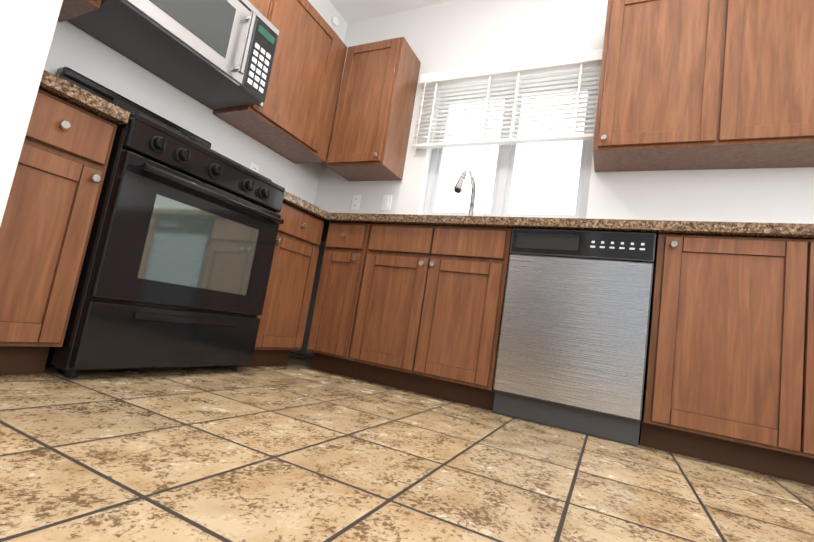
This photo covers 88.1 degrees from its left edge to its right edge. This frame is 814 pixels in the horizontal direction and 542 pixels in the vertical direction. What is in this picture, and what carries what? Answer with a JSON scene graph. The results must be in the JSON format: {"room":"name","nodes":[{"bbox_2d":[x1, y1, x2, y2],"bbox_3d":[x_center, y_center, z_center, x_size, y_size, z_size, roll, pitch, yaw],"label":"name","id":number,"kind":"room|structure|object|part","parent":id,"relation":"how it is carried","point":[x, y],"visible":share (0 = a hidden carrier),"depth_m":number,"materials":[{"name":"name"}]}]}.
{"room":"kitchen","nodes":[
{"label":"kitchen","id":0,"kind":"room"},
{"bbox_2d":[0,0,62,225],"bbox_3d":[-1.330,-1.233,0.237,0.145,2.770,2.060,5,-8,27],"label":"wall","id":1,"kind":"structure","parent":0,"point":[27,28],"depth_m":1.00,"materials":[{"name":"white paint"}]},
{"bbox_2d":[44,0,346,204],"bbox_3d":[-1.239,-0.939,2.500,0.150,2.770,2.130,5,-8,27],"label":"wall","id":2,"kind":"structure","parent":0,"point":[75,48],"depth_m":2.30,"materials":[{"name":"white paint"}]},
{"bbox_2d":[58,0,101,21],"bbox_3d":[-1.335,-1.523,1.643,0.345,0.900,0.319,5,-8,27],"label":"upper cabinet","id":3,"kind":"object","parent":2,"relation":"attached to","point":[70,9],"visible":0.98,"depth_m":1.69,"materials":[{"name":"brown wood"}]},
{"bbox_2d":[249,162,258,172],"bbox_3d":[-1.023,-0.659,2.802,0.008,0.118,0.075,5,-8,27],"label":"electrical outlet","id":4,"kind":"object","parent":2,"relation":"attached to","point":[254,167],"visible":0.42,"depth_m":2.80,"materials":[{"name":"white plastic"}]},
{"bbox_2d":[249,0,269,17],"bbox_3d":[-1.065,-1.658,2.157,0.345,0.430,0.768,5,-8,27],"label":"upper cabinet","id":5,"kind":"object","parent":2,"relation":"attached to","point":[262,6],"visible":0.1,"depth_m":2.37,"materials":[{"name":"brown wood"}]},
{"bbox_2d":[66,0,279,109],"bbox_3d":[-1.073,-1.213,2.073,0.477,0.435,0.764,5,-8,27],"label":"microwave","id":6,"kind":"object","parent":5,"relation":"attached to","point":[214,54],"visible":1,"depth_m":2.02,"materials":[{"name":"grey metal"}]},
{"bbox_2d":[213,0,346,163],"bbox_3d":[-0.776,-1.295,2.797,0.345,0.900,0.733,5,-8,27],"label":"upper cabinet","id":7,"kind":"object","parent":2,"relation":"attached to","point":[291,117],"visible":0.85,"depth_m":2.71,"materials":[{"name":"brown wood"}]},
{"bbox_2d":[331,16,338,25],"bbox_3d":[-0.583,-2.025,3.407,0.029,0.070,0.070,5,-8,27],"label":"smoke detector","id":8,"kind":"object","parent":2,"relation":"attached to","point":[334,21],"visible":1,"depth_m":3.39,"materials":[{"name":"white plastic"}]},
{"bbox_2d":[329,0,452,23],"bbox_3d":[0.310,-2.382,0.573,7.300,0.060,5.200,5,-8,27],"label":"ceiling","id":9,"kind":"structure","parent":0,"point":[350,11],"depth_m":3.34,"materials":[{"name":"white paint"}]},
{"bbox_2d":[0,351,813,541],"bbox_3d":[-0.115,0.394,0.229,7.300,0.060,5.200,5,-8,27],"label":"floor","id":10,"kind":"structure","parent":0,"point":[297,448],"depth_m":0.99,"materials":[{"name":"tile"}]},
{"bbox_2d":[0,89,117,374],"bbox_3d":[-1.399,-0.133,1.400,0.675,0.870,0.321,5,-8,27],"label":"base cabinet","id":11,"kind":"object","parent":10,"relation":"on","point":[51,205],"visible":0.85,"depth_m":1.30,"materials":[{"name":"brown wood"}]},
{"bbox_2d":[39,70,129,124],"bbox_3d":[-1.321,-0.631,1.461,0.677,0.140,0.323,5,-8,27],"label":"countertop","id":12,"kind":"structure","parent":11,"relation":"on","point":[61,88],"depth_m":1.33,"materials":[{"name":"stone"}]},
{"bbox_2d":[46,67,284,377],"bbox_3d":[-1.097,-0.191,1.885,0.751,1.194,0.761,5,-8,27],"label":"range","id":13,"kind":"object","parent":10,"relation":"on","point":[177,264],"visible":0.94,"depth_m":1.61,"materials":[{"name":"black metal"}]},
{"bbox_2d":[229,202,323,366],"bbox_3d":[-0.908,0.067,2.411,0.675,0.870,0.409,5,-8,27],"label":"base cabinet","id":14,"kind":"object","parent":10,"relation":"on","point":[282,325],"visible":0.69,"depth_m":2.28,"materials":[{"name":"brown wood"}]},
{"bbox_2d":[283,191,326,221],"bbox_3d":[-0.840,-0.434,2.455,0.677,0.140,0.374,5,-8,27],"label":"countertop","id":15,"kind":"structure","parent":14,"relation":"on","point":[290,199],"depth_m":2.30,"materials":[{"name":"stone"}]},
{"bbox_2d":[306,222,370,376],"bbox_3d":[-0.285,0.192,2.648,0.290,0.870,0.645,5,-8,27],"label":"base cabinet","id":16,"kind":"object","parent":10,"relation":"on","point":[335,306],"visible":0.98,"depth_m":2.39,"materials":[{"name":"brown wood"}]},
{"bbox_2d":[349,223,512,409],"bbox_3d":[0.204,0.237,2.402,0.798,0.870,0.645,5,-8,27],"label":"base cabinet","id":17,"kind":"object","parent":10,"relation":"on","point":[428,318],"visible":0.98,"depth_m":2.13,"materials":[{"name":"brown wood"}]},
{"bbox_2d":[493,228,655,445],"bbox_3d":[0.834,0.297,2.091,0.594,0.866,0.620,5,-8,27],"label":"dishwasher","id":18,"kind":"object","parent":10,"relation":"on","point":[572,346],"visible":1,"depth_m":1.81,"materials":[{"name":"grey metal"}]},
{"bbox_2d":[639,234,782,474],"bbox_3d":[1.349,0.343,1.842,0.537,0.870,0.616,5,-8,27],"label":"base cabinet","id":19,"kind":"object","parent":10,"relation":"on","point":[729,375],"depth_m":1.61,"materials":[{"name":"brown wood"}]},
{"bbox_2d":[324,212,813,238],"bbox_3d":[0.779,-0.217,2.208,3.817,0.140,0.654,5,-8,27],"label":"countertop","id":20,"kind":"structure","parent":19,"relation":"on","point":[708,228],"depth_m":1.82,"materials":[{"name":"stone"}]},
{"bbox_2d":[454,169,488,215],"bbox_3d":[0.388,-0.420,2.541,0.148,0.409,0.340,5,-8,27],"label":"faucet","id":21,"kind":"object","parent":20,"relation":"on","point":[458,187],"visible":0.71,"depth_m":2.62,"materials":[{"name":"silver metal"}]},
{"bbox_2d":[771,238,813,484],"bbox_3d":[1.731,0.378,1.650,0.579,0.870,0.616,5,-8,27],"label":"base cabinet","id":22,"kind":"object","parent":10,"relation":"on","point":[794,375],"depth_m":1.50,"materials":[{"name":"brown wood"}]},
{"bbox_2d":[290,0,813,355],"bbox_3d":[1.790,-0.507,2.238,5.850,2.770,0.160,5,-8,27],"label":"wall","id":23,"kind":"structure","parent":0,"point":[451,35],"depth_m":2.82,"materials":[{"name":"white paint"}]},
{"bbox_2d":[350,195,360,209],"bbox_3d":[-0.390,-0.523,3.203,0.075,0.118,0.008,5,-8,27],"label":"outlet","id":24,"kind":"object","parent":23,"relation":"attached to","point":[355,203],"visible":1,"depth_m":3.20,"materials":[{"name":"white plastic"}]},
{"bbox_2d":[326,37,420,180],"bbox_3d":[-0.247,-1.165,3.068,0.468,0.930,0.345,5,-8,27],"label":"upper cabinet","id":25,"kind":"object","parent":23,"relation":"attached to","point":[373,119],"visible":1,"depth_m":2.95,"materials":[{"name":"brown wood"}]},
{"bbox_2d":[381,195,391,210],"bbox_3d":[-0.150,-0.501,3.081,0.075,0.118,0.010,5,-8,27],"label":"light switch","id":26,"kind":"object","parent":23,"relation":"attached to","point":[386,202],"visible":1,"depth_m":3.08,"materials":[{"name":"white plastic"}]},
{"bbox_2d":[423,79,599,218],"bbox_3d":[0.680,-0.795,2.870,1.100,0.985,0.055,5,-8,27],"label":"window","id":27,"kind":"structure","parent":23,"relation":"in","point":[502,187],"depth_m":2.83,"materials":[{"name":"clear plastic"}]},
{"bbox_2d":[412,49,602,157],"bbox_3d":[0.607,-1.059,2.778,1.210,0.640,0.088,5,-8,27],"label":"window blinds","id":28,"kind":"object","parent":27,"relation":"attached to","point":[570,63],"visible":0.9,"depth_m":2.74,"materials":[{"name":"white plastic"}]},
{"bbox_2d":[593,0,704,171],"bbox_3d":[1.380,-1.030,2.268,0.607,0.900,0.317,5,-8,27],"label":"upper cabinet","id":29,"kind":"object","parent":23,"relation":"attached to","point":[649,94],"depth_m":2.17,"materials":[{"name":"brown wood"}]},
{"bbox_2d":[685,0,813,169],"bbox_3d":[1.820,-0.990,2.047,0.659,0.900,0.317,5,-8,27],"label":"upper cabinet","id":30,"kind":"object","parent":23,"relation":"attached to","point":[702,84],"depth_m":1.97,"materials":[{"name":"brown wood"}]},
{"bbox_3d":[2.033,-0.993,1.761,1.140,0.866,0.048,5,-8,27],"label":"door","id":31,"kind":"part","parent":30,"relation":"part of","materials":[{"name":"brown wood"}]},
{"label":"outside","id":32,"kind":"structure","parent":0,"visible":0},
{"bbox_2d":[435,91,587,214],"bbox_3d":[1.304,-0.644,3.088,5.500,3.500,0.001,5,-8,27],"label":"sky","id":33,"kind":"structure","parent":32,"point":[488,171],"depth_m":3.31,"materials":[{"name":"white"}]}
]}

